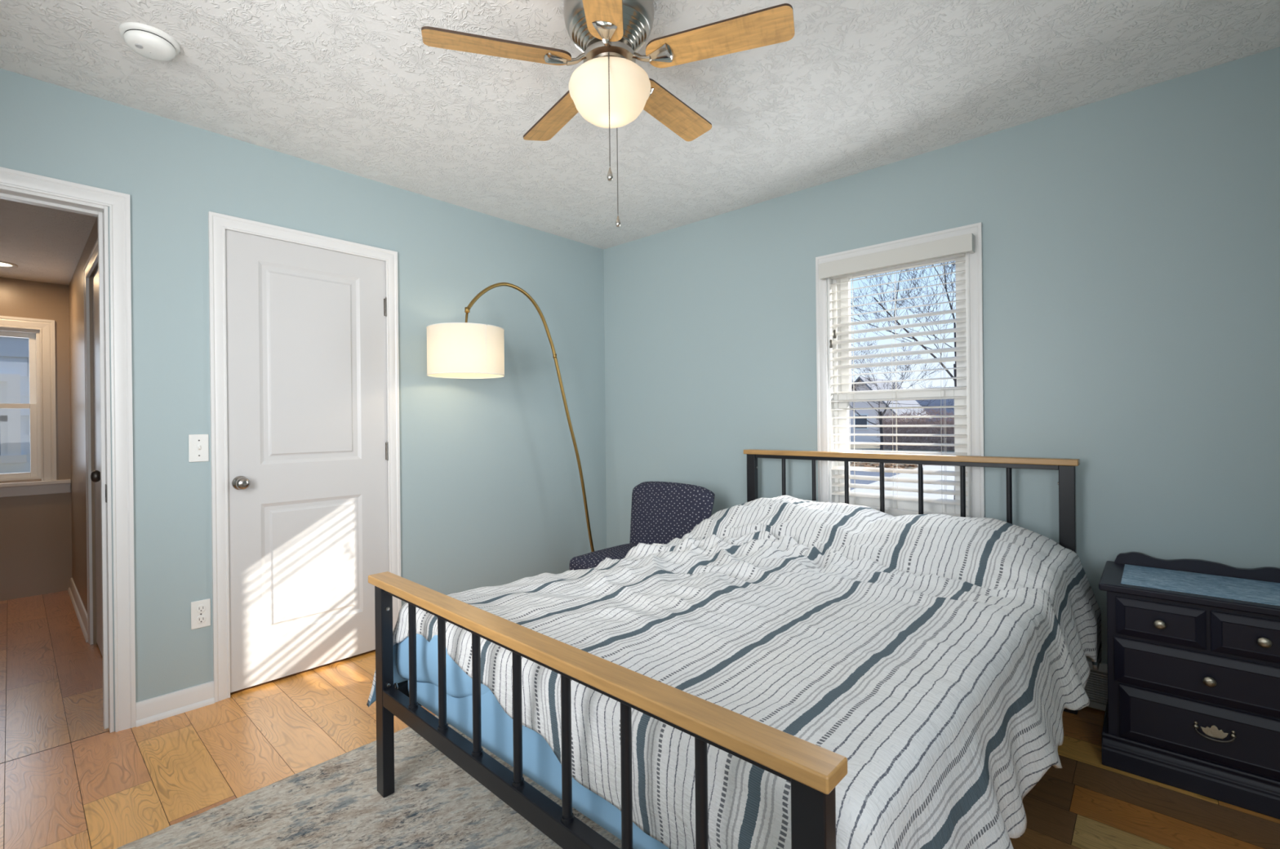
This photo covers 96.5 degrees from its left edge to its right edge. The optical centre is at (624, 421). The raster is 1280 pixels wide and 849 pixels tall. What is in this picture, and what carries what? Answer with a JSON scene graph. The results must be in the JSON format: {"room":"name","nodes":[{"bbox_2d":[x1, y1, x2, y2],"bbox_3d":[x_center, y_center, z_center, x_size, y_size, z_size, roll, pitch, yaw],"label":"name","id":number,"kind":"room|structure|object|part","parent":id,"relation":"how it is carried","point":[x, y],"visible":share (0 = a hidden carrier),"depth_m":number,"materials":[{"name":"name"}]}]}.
{"room":"bedroom","nodes":[
{"label":"bedroom","id":0,"kind":"room"},
{"bbox_2d":[0,276,71,601],"bbox_3d":[-4.395,0.119,3.832,0.140,2.205,1.125,-1,0,43],"label":"wall","id":1,"kind":"structure","parent":0,"point":[36,530],"depth_m":4.04,"materials":[{"name":"brown paint"}]},
{"bbox_2d":[0,315,56,480],"bbox_3d":[-4.362,-0.149,3.846,0.142,1.140,0.745,-1,0,43],"label":"window","id":2,"kind":"structure","parent":1,"relation":"in","point":[33,335],"depth_m":4.03,"materials":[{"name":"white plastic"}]},
{"bbox_3d":[-4.391,-0.357,3.871,0.030,0.533,0.559,-1,0,43],"label":"sash","id":3,"kind":"part","parent":2,"relation":"part of","materials":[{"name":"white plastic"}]},
{"bbox_3d":[-4.356,0.134,3.844,0.030,0.516,0.559,-1,0,43],"label":"sash","id":4,"kind":"part","parent":2,"relation":"part of","materials":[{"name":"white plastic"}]},
{"bbox_2d":[0,479,71,497],"bbox_3d":[-4.328,0.468,3.860,0.175,0.095,0.832,-1,0,43],"label":"window sill","id":5,"kind":"structure","parent":1,"relation":"attached to","point":[39,487],"depth_m":3.99,"materials":[{"name":"white paint"}]},
{"bbox_2d":[0,198,97,284],"bbox_3d":[-3.425,-1.022,2.918,2.820,0.060,1.125,-1,0,43],"label":"ceiling","id":6,"kind":"structure","parent":0,"point":[46,244],"depth_m":3.15,"materials":[{"name":"white paint"}]},
{"bbox_2d":[0,261,17,267],"bbox_3d":[-3.914,-0.985,3.568,0.170,0.006,0.170,-1,0,43],"label":"recessed light","id":7,"kind":"object","parent":6,"relation":"in","point":[3,264],"visible":1,"depth_m":3.59,"materials":[{"name":"white paint"}]},
{"bbox_2d":[68,217,97,644],"bbox_3d":[-3.006,0.105,3.255,2.680,2.205,0.080,-1,0,43],"label":"wall","id":8,"kind":"structure","parent":0,"point":[76,286],"depth_m":3.55,"materials":[{"name":"brown paint"}]},
{"bbox_2d":[67,577,88,642],"bbox_3d":[-3.475,1.168,3.631,1.468,0.088,0.024,-1,0,43],"label":"baseboard","id":9,"kind":"structure","parent":8,"relation":"attached to","point":[82,615],"depth_m":3.56,"materials":[{"name":"white paint"}]},
{"bbox_2d":[83,237,97,644],"bbox_3d":[-2.618,0.182,2.828,0.890,2.045,0.018,-1,0,43],"label":"door frame","id":10,"kind":"structure","parent":8,"relation":"attached to","point":[92,260],"depth_m":3.09,"materials":[{"name":"white paint"}]},
{"bbox_2d":[90,268,102,657],"bbox_3d":[-2.613,0.206,2.832,0.762,1.973,0.098,-1,0,43],"label":"door","id":11,"kind":"structure","parent":8,"relation":"in","point":[95,474],"depth_m":2.99,"materials":[{"name":"grey paint"}]},
{"bbox_3d":[-2.386,0.247,2.598,0.062,0.062,0.064,-1,0,43],"label":"knob","id":12,"kind":"part","parent":11,"relation":"part of","materials":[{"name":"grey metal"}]},
{"bbox_2d":[0,67,606,731],"bbox_3d":[-1.400,-0.029,2.928,0.120,2.440,3.800,-1,0,43],"label":"wall","id":13,"kind":"structure","parent":0,"point":[491,495],"depth_m":2.98,"materials":[{"name":"blue paint"}]},
{"bbox_2d":[0,166,136,733],"bbox_3d":[-2.275,0.158,1.975,0.142,2.088,0.861,-1,0,43],"label":"door frame","id":14,"kind":"structure","parent":13,"relation":"attached to","point":[118,203],"depth_m":2.22,"materials":[{"name":"white paint"}]},
{"bbox_2d":[105,484,106,502],"bbox_3d":[-2.011,0.278,2.213,0.034,0.069,0.003,-1,0,43],"label":"strike plate","id":15,"kind":"object","parent":14,"relation":"attached to","point":[105,484],"visible":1,"depth_m":2.21,"materials":[{"name":"grey metal"}]},
{"bbox_2d":[135,680,214,727],"bbox_3d":[-1.837,1.153,2.340,0.024,0.088,0.255,-1,0,43],"label":"baseboard","id":16,"kind":"structure","parent":13,"relation":"attached to","point":[175,703],"depth_m":2.33,"materials":[{"name":"white paint"}]},
{"bbox_2d":[188,434,208,462],"bbox_3d":[-1.793,0.111,2.405,0.014,0.116,0.069,-1,0,43],"label":"light switch","id":17,"kind":"object","parent":13,"relation":"attached to","point":[198,444],"visible":1,"depth_m":2.40,"materials":[{"name":"white plastic"}]},
{"bbox_2d":[191,598,210,629],"bbox_3d":[-1.787,0.811,2.408,0.010,0.116,0.068,-1,0,43],"label":"wall outlet","id":18,"kind":"object","parent":13,"relation":"attached to","point":[200,610],"visible":1,"depth_m":2.40,"materials":[{"name":"white plastic"}]},
{"bbox_2d":[195,604,205,613],"bbox_3d":[-1.786,0.788,2.406,0.004,0.033,0.033,-1,0,43],"label":"receptacle","id":19,"kind":"object","parent":18,"relation":"attached to","point":[199,608],"depth_m":2.40,"materials":[{"name":"white plastic"}]},
{"bbox_2d":[195,615,205,623],"bbox_3d":[-1.785,0.834,2.406,0.004,0.033,0.033,-1,0,43],"label":"receptacle","id":20,"kind":"object","parent":18,"relation":"attached to","point":[199,619],"depth_m":2.40,"materials":[{"name":"white plastic"}]},
{"bbox_2d":[208,211,401,702],"bbox_3d":[-1.483,0.147,2.736,0.018,2.090,0.824,-1,0,43],"label":"door frame","id":21,"kind":"structure","parent":13,"relation":"attached to","point":[218,223],"depth_m":2.47,"materials":[{"name":"white paint"}]},
{"bbox_2d":[225,229,388,693],"bbox_3d":[-1.477,0.170,2.736,0.098,2.018,0.714,-1,0,43],"label":"door","id":22,"kind":"structure","parent":13,"relation":"in","point":[308,444],"depth_m":2.71,"materials":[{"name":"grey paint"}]},
{"bbox_3d":[-1.674,0.270,2.498,0.064,0.062,0.062,-1,0,43],"label":"knob","id":23,"kind":"part","parent":22,"relation":"part of","materials":[{"name":"silver metal"}]},
{"bbox_2d":[0,0,1279,248],"bbox_3d":[-0.286,-1.309,1.907,4.720,0.100,3.840,-1,0,43],"label":"ceiling","id":24,"kind":"structure","parent":0,"point":[353,86],"depth_m":2.10,"materials":[{"name":"white paint"}]},
{"bbox_2d":[118,22,180,61],"bbox_3d":[-1.543,-1.222,1.858,0.154,0.048,0.154,-1,0,43],"label":"smoke detector","id":25,"kind":"object","parent":24,"relation":"attached to","point":[148,42],"visible":1,"depth_m":1.82,"materials":[{"name":"white plastic"}]},
{"bbox_2d":[421,0,794,226],"bbox_3d":[-0.033,-0.946,1.749,1.034,0.632,1.010,-1,0,43],"label":"ceiling fan","id":26,"kind":"object","parent":24,"relation":"hanging from","point":[609,90],"visible":1,"depth_m":1.64,"materials":[{"name":"brown wood"}]},
{"bbox_3d":[-0.360,-1.068,1.633,0.415,0.030,0.112,-1,0,-16],"label":"blade","id":27,"kind":"part","parent":26,"relation":"part of","materials":[{"name":"brown wood"}]},
{"bbox_3d":[-0.227,-1.070,1.991,0.112,0.030,0.415,-1,0,-34],"label":"blade","id":28,"kind":"part","parent":26,"relation":"part of","materials":[{"name":"brown wood"}]},
{"bbox_3d":[-0.060,-1.071,1.395,0.112,0.030,0.415,-1,0,2],"label":"blade","id":29,"kind":"part","parent":26,"relation":"part of","materials":[{"name":"brown wood"}]},
{"bbox_3d":[-0.047,-1.142,1.720,0.240,0.062,0.240,-1,0,43],"label":"motor","id":30,"kind":"part","parent":26,"relation":"part of","materials":[{"name":"silver metal"}]},
{"bbox_3d":[-0.045,-0.892,1.631,0.004,0.361,0.079,-1,0,-1],"label":"pull chain","id":31,"kind":"part","parent":26,"relation":"part of","materials":[{"name":"grey metal"}]},
{"bbox_3d":[-0.045,-0.980,1.720,0.247,0.146,0.247,-1,0,43],"label":"lamp shade","id":32,"kind":"part","parent":26,"relation":"part of","materials":[{"name":"white glass"}]},
{"bbox_3d":[-0.030,-0.872,1.811,0.004,0.403,0.081,-1,0,8],"label":"pull chain","id":33,"kind":"part","parent":26,"relation":"part of","materials":[{"name":"grey metal"}]},
{"bbox_3d":[0.156,-1.074,1.975,0.112,0.030,0.415,-1,0,38],"label":"blade","id":34,"kind":"part","parent":26,"relation":"part of","materials":[{"name":"brown wood"}]},
{"bbox_3d":[0.259,-1.074,1.607,0.415,0.030,0.112,-1,0,20],"label":"blade","id":35,"kind":"part","parent":26,"relation":"part of","materials":[{"name":"brown wood"}]},
{"bbox_2d":[0,590,1279,848],"bbox_3d":[-1.113,1.239,2.497,6.770,0.100,4.166,-1,0,43],"label":"floor","id":36,"kind":"structure","parent":0,"point":[67,781],"depth_m":2.01,"materials":[{"name":"brown wood"}]},
{"bbox_2d":[116,715,633,848],"bbox_3d":[-0.447,1.173,1.318,1.792,0.019,2.203,-1,0,43],"label":"area rug","id":37,"kind":"object","parent":36,"relation":"on","point":[336,802],"visible":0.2,"depth_m":1.71,"materials":[{"name":"grey carpet"}]},
{"bbox_2d":[426,282,594,551],"bbox_3d":[-0.513,0.201,3.351,0.396,1.962,1.327,-1,0,43],"label":"floor lamp","id":38,"kind":"object","parent":36,"relation":"on","point":[455,350],"visible":0.85,"depth_m":2.87,"materials":[{"name":"white fabric"}]},
{"bbox_3d":[-0.836,-0.364,3.009,0.392,0.244,0.392,-1,0,43],"label":"lamp shade","id":39,"kind":"part","parent":38,"relation":"part of","materials":[{"name":"fabric"}]},
{"bbox_3d":[-0.838,-0.542,3.009,0.048,0.120,0.048,-1,0,43],"label":"shade stem","id":40,"kind":"part","parent":38,"relation":"part of","materials":[{"name":"gold metal"}]},
{"bbox_2d":[568,481,715,570],"bbox_3d":[0.099,0.769,3.203,0.594,0.813,0.640,-1,0,43],"label":"slipper chair","id":41,"kind":"object","parent":36,"relation":"on","point":[662,512],"visible":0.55,"depth_m":3.29,"materials":[{"name":"blue fabric"}]},
{"bbox_3d":[0.070,0.842,3.172,0.560,0.197,0.555,-1,0,43],"label":"seat","id":42,"kind":"part","parent":41,"relation":"part of","materials":[{"name":"blue fabric"}]},
{"bbox_2d":[582,543,638,562],"bbox_3d":[0.067,0.736,3.170,0.504,0.028,0.490,-1,0,43],"label":"seat cushion","id":43,"kind":"object","parent":41,"relation":"on","point":[620,552],"depth_m":3.15,"materials":[{"name":"blue fabric"}]},
{"bbox_3d":[0.249,0.567,3.367,0.594,0.413,0.192,-1,0,43],"label":"backrest","id":44,"kind":"part","parent":41,"relation":"part of","materials":[{"name":"blue fabric"}]},
{"bbox_2d":[368,448,1079,848],"bbox_3d":[0.497,0.668,2.032,1.599,1.010,2.172,-1,0,43],"label":"frame","id":45,"kind":"object","parent":36,"relation":"on","point":[814,771],"visible":0.7,"depth_m":1.27,"materials":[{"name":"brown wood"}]},
{"bbox_3d":[-0.757,0.837,1.799,0.052,0.658,0.037,-1,0,43],"label":"post","id":46,"kind":"part","parent":45,"relation":"part of","materials":[{"name":"black metal"}]},
{"bbox_2d":[394,682,398,689],"bbox_3d":[-0.712,0.824,1.777,0.022,0.021,0.003,-1,0,43],"label":"washer","id":47,"kind":"object","parent":45,"relation":"in","point":[395,684],"depth_m":1.77,"materials":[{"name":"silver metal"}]},
{"bbox_3d":[-0.021,0.888,2.543,2.033,0.090,0.028,-1,0,-44],"label":"rail","id":48,"kind":"part","parent":45,"relation":"part of","materials":[{"name":"black metal"}]},
{"bbox_2d":[408,680,669,848],"bbox_3d":[0.513,0.756,2.047,1.563,0.290,1.958,-1,0,43],"label":"mattress","id":49,"kind":"object","parent":45,"relation":"on","point":[540,764],"visible":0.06,"depth_m":1.41,"materials":[{"name":"blue fabric"}]},
{"bbox_2d":[395,633,490,697],"bbox_3d":[-0.512,0.725,1.665,0.563,0.217,0.068,-1,0,40],"label":"blanket","id":50,"kind":"object","parent":49,"relation":"on","point":[459,684],"visible":0.36,"depth_m":1.68,"materials":[{"name":"blue fabric"}]},
{"bbox_2d":[366,495,1101,848],"bbox_3d":[0.477,0.709,2.040,1.799,0.660,2.059,-1,0,43],"label":"comforter","id":51,"kind":"object","parent":49,"relation":"on","point":[943,656],"visible":0.95,"depth_m":1.44,"materials":[{"name":"white cotton"},{"name":"blue-gray cotton"}]},
{"bbox_3d":[-0.248,0.491,1.303,1.502,0.025,0.093,-1,0,43],"label":"footboard rail","id":52,"kind":"part","parent":45,"relation":"part of","materials":[{"name":"brown wood"}]},
{"bbox_3d":[0.729,0.676,3.256,0.052,0.985,0.036,-1,0,43],"label":"post","id":53,"kind":"part","parent":45,"relation":"part of","materials":[{"name":"black paint"}]},
{"bbox_3d":[0.270,0.828,0.810,0.052,0.658,0.037,-1,0,43],"label":"post","id":54,"kind":"part","parent":45,"relation":"part of","materials":[{"name":"black metal"}]},
{"bbox_3d":[1.245,0.167,2.769,1.501,0.025,0.066,-1,0,43],"label":"headboard rail","id":55,"kind":"part","parent":45,"relation":"part of","materials":[{"name":"brown wood"}]},
{"bbox_3d":[1.773,0.667,2.286,0.052,0.985,0.036,-1,0,43],"label":"post","id":56,"kind":"part","parent":45,"relation":"part of","materials":[{"name":"black metal"}]},
{"bbox_2d":[1098,551,1279,819],"bbox_3d":[1.932,0.827,1.902,0.522,0.662,0.444,-1,0,43],"label":"nightstand","id":57,"kind":"object","parent":36,"relation":"on","point":[1193,705],"visible":1,"depth_m":1.80,"materials":[{"name":"black paint"}]},
{"bbox_3d":[1.708,0.647,1.825,0.031,0.031,0.028,-1,0,43],"label":"knob","id":58,"kind":"part","parent":57,"relation":"part of","materials":[{"name":"grey metal"}]},
{"bbox_3d":[1.722,0.647,1.842,0.213,0.122,0.020,-1,0,43],"label":"drawer","id":59,"kind":"part","parent":57,"relation":"part of","materials":[{"name":"black paint"}]},
{"bbox_3d":[1.939,1.105,1.907,0.514,0.105,0.408,-1,0,43],"label":"moulding","id":60,"kind":"part","parent":57,"relation":"part of","materials":[{"name":"black paint"}]},
{"bbox_3d":[1.776,0.945,1.777,0.014,0.022,0.010,-1,0,43],"label":"pull post","id":61,"kind":"part","parent":57,"relation":"part of","materials":[{"name":"grey metal"}]},
{"bbox_3d":[1.805,0.794,1.766,0.446,0.146,0.020,-1,0,43],"label":"drawer","id":62,"kind":"part","parent":57,"relation":"part of","materials":[{"name":"black paint"}]},
{"bbox_3d":[2.066,0.519,2.049,0.470,0.048,0.022,-1,0,43],"label":"rail","id":63,"kind":"part","parent":57,"relation":"part of","materials":[{"name":"black paint"}]},
{"bbox_3d":[1.807,0.962,1.766,0.422,0.170,0.020,-1,0,43],"label":"drawer","id":64,"kind":"part","parent":57,"relation":"part of","materials":[{"name":"black paint"}]},
{"bbox_3d":[1.790,0.796,1.750,0.031,0.031,0.028,-1,0,43],"label":"knob","id":65,"kind":"part","parent":57,"relation":"part of","materials":[{"name":"grey metal"}]},
{"bbox_3d":[1.807,0.950,1.752,0.059,0.039,0.005,-1,0,43],"label":"bail pull","id":66,"kind":"part","parent":57,"relation":"part of","materials":[{"name":"grey metal"}]},
{"bbox_3d":[1.834,0.944,1.722,0.014,0.022,0.010,-1,0,43],"label":"pull post","id":67,"kind":"part","parent":57,"relation":"part of","materials":[{"name":"grey metal"}]},
{"bbox_3d":[1.885,0.646,1.690,0.213,0.122,0.020,-1,0,43],"label":"drawer","id":68,"kind":"part","parent":57,"relation":"part of","materials":[{"name":"black paint"}]},
{"bbox_3d":[1.871,0.646,1.673,0.031,0.031,0.028,-1,0,43],"label":"knob","id":69,"kind":"part","parent":57,"relation":"part of","materials":[{"name":"grey metal"}]},
{"bbox_2d":[603,46,1279,664],"bbox_3d":[1.309,-0.057,2.949,3.820,2.440,0.160,-1,0,43],"label":"wall","id":70,"kind":"structure","parent":0,"point":[1131,240],"depth_m":2.36,"materials":[{"name":"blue paint"}]},
{"bbox_2d":[815,222,985,517],"bbox_3d":[1.373,-0.179,2.874,0.770,1.416,0.172,-1,0,43],"label":"window","id":71,"kind":"structure","parent":70,"relation":"in","point":[903,504],"depth_m":2.80,"materials":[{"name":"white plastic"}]},
{"bbox_2d":[818,232,974,517],"bbox_3d":[1.323,-0.189,2.810,0.706,1.288,0.121,-1,0,43],"label":"window blind","id":72,"kind":"object","parent":71,"relation":"attached to","point":[956,246],"visible":0.87,"depth_m":2.80,"materials":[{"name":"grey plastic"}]},
{"bbox_3d":[1.089,-0.595,3.023,0.002,0.330,0.002,-1,0,43],"label":"pull cord","id":73,"kind":"part","parent":72,"relation":"part of","materials":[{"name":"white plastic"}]},
{"bbox_3d":[1.189,-0.162,2.981,0.014,1.197,0.054,-1,0,43],"label":"ladder cord","id":74,"kind":"part","parent":72,"relation":"part of","materials":[{"name":"white fabric"}]},
{"bbox_3d":[1.342,-0.164,2.838,0.014,1.197,0.054,-1,0,43],"label":"ladder cord","id":75,"kind":"part","parent":72,"relation":"part of","materials":[{"name":"white fabric"}]},
{"bbox_3d":[1.335,-0.786,2.840,0.630,0.049,0.041,-1,0,43],"label":"head rail","id":76,"kind":"part","parent":72,"relation":"part of","materials":[{"name":"white plastic"}]},
{"bbox_3d":[1.349,0.445,2.841,0.638,0.020,0.044,-1,0,43],"label":"rail","id":77,"kind":"part","parent":72,"relation":"part of","materials":[{"name":"white plastic"}]},
{"bbox_3d":[1.501,-0.165,2.690,0.014,1.197,0.054,-1,0,43],"label":"ladder cord","id":78,"kind":"part","parent":72,"relation":"part of","materials":[{"name":"white fabric"}]},
{"bbox_3d":[1.378,0.150,2.876,0.598,0.605,0.033,-1,0,43],"label":"sash","id":79,"kind":"part","parent":71,"relation":"part of","materials":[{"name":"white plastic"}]},
{"bbox_3d":[1.399,-0.464,2.905,0.598,0.703,0.033,-1,0,43],"label":"sash","id":80,"kind":"part","parent":71,"relation":"part of","materials":[{"name":"white plastic"}]},
{"bbox_2d":[1084,659,1107,711],"bbox_3d":[1.613,1.060,2.545,2.200,0.178,0.036,-1,0,43],"label":"baseboard heater","id":81,"kind":"object","parent":70,"relation":"attached to","point":[1096,686],"visible":0.02,"depth_m":2.27,"materials":[{"name":"white paint"}]},
{"bbox_3d":[1.607,1.059,2.538,2.200,0.116,0.018,-1,0,43],"label":"louver panel","id":82,"kind":"part","parent":81,"relation":"part of","materials":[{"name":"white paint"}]},
{"label":"outside","id":83,"kind":"structure","parent":0,"visible":0},
{"bbox_2d":[849,444,954,469],"bbox_3d":[16.893,1.630,22.506,80.000,0.300,130.000,-1,0,43],"label":"ground","id":84,"kind":"structure","parent":83,"point":[860,446],"depth_m":29.99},
{"bbox_2d":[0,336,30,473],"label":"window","id":85,"kind":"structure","parent":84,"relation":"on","point":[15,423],"depth_m":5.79,"materials":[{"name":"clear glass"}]},
{"bbox_2d":[849,471,899,490],"bbox_3d":[4.431,1.612,14.973,20.000,0.012,9.000,-1,0,43],"label":"road","id":86,"kind":"structure","parent":84,"relation":"on","point":[851,473],"depth_m":16.88,"materials":[{"name":"grey asphalt"}]},
{"bbox_2d":[848,376,931,442],"bbox_3d":[19.089,-0.891,42.963,5.300,4.650,7.700,-1,0,43],"label":"neighbor house","id":87,"kind":"structure","parent":84,"relation":"on","point":[861,421],"depth_m":40.34,"materials":[{"name":"white"}]},
{"bbox_3d":[16.674,0.012,40.354,0.800,0.900,0.015,-1,0,43],"label":"pane","id":88,"kind":"part","parent":87,"relation":"part of","materials":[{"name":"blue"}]},
{"bbox_2d":[849,448,941,468],"bbox_3d":[9.817,1.471,23.624,6.316,0.194,10.203,-1,0,43],"label":"leaf litter","id":89,"kind":"object","parent":84,"relation":"on","point":[886,465],"visible":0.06,"depth_m":19.18,"materials":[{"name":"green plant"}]},
{"bbox_2d":[848,316,954,467],"bbox_3d":[8.014,-0.896,17.688,4.023,4.954,4.288,-1,0,-20],"label":"bare tree","id":90,"kind":"object","parent":84,"relation":"on","point":[880,413],"visible":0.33,"depth_m":17.54,"materials":[{"name":"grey plant"}]},
{"bbox_2d":[849,465,955,499],"bbox_3d":[9.571,1.563,15.657,3.886,0.040,22.418,-1,0,38],"label":"driveway","id":91,"kind":"structure","parent":84,"relation":"on","point":[925,467],"depth_m":14.07,"materials":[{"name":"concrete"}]},
{"bbox_2d":[850,261,956,499],"bbox_3d":[5.715,-2.592,11.165,6.798,8.408,7.661,-1,0,43],"label":"bare tree","id":92,"kind":"object","parent":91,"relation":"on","point":[924,269],"visible":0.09,"depth_m":10.80,"materials":[{"name":"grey plant"}]},
{"bbox_2d":[870,404,954,451],"bbox_3d":[17.653,0.391,28.325,10.558,2.974,2.676,-1,0,43],"label":"hedge","id":93,"kind":"object","parent":84,"relation":"on","point":[907,430],"visible":0.27,"depth_m":30.11,"materials":[{"name":"brown plant"}]},
{"bbox_2d":[915,399,954,421],"bbox_3d":[56.344,-1.762,64.988,120.000,5.569,6.000,-1,0,43],"label":"treeline","id":94,"kind":"object","parent":84,"relation":"on","point":[936,402],"visible":0.02,"depth_m":75.01,"materials":[{"name":"grey plant"}]}
]}

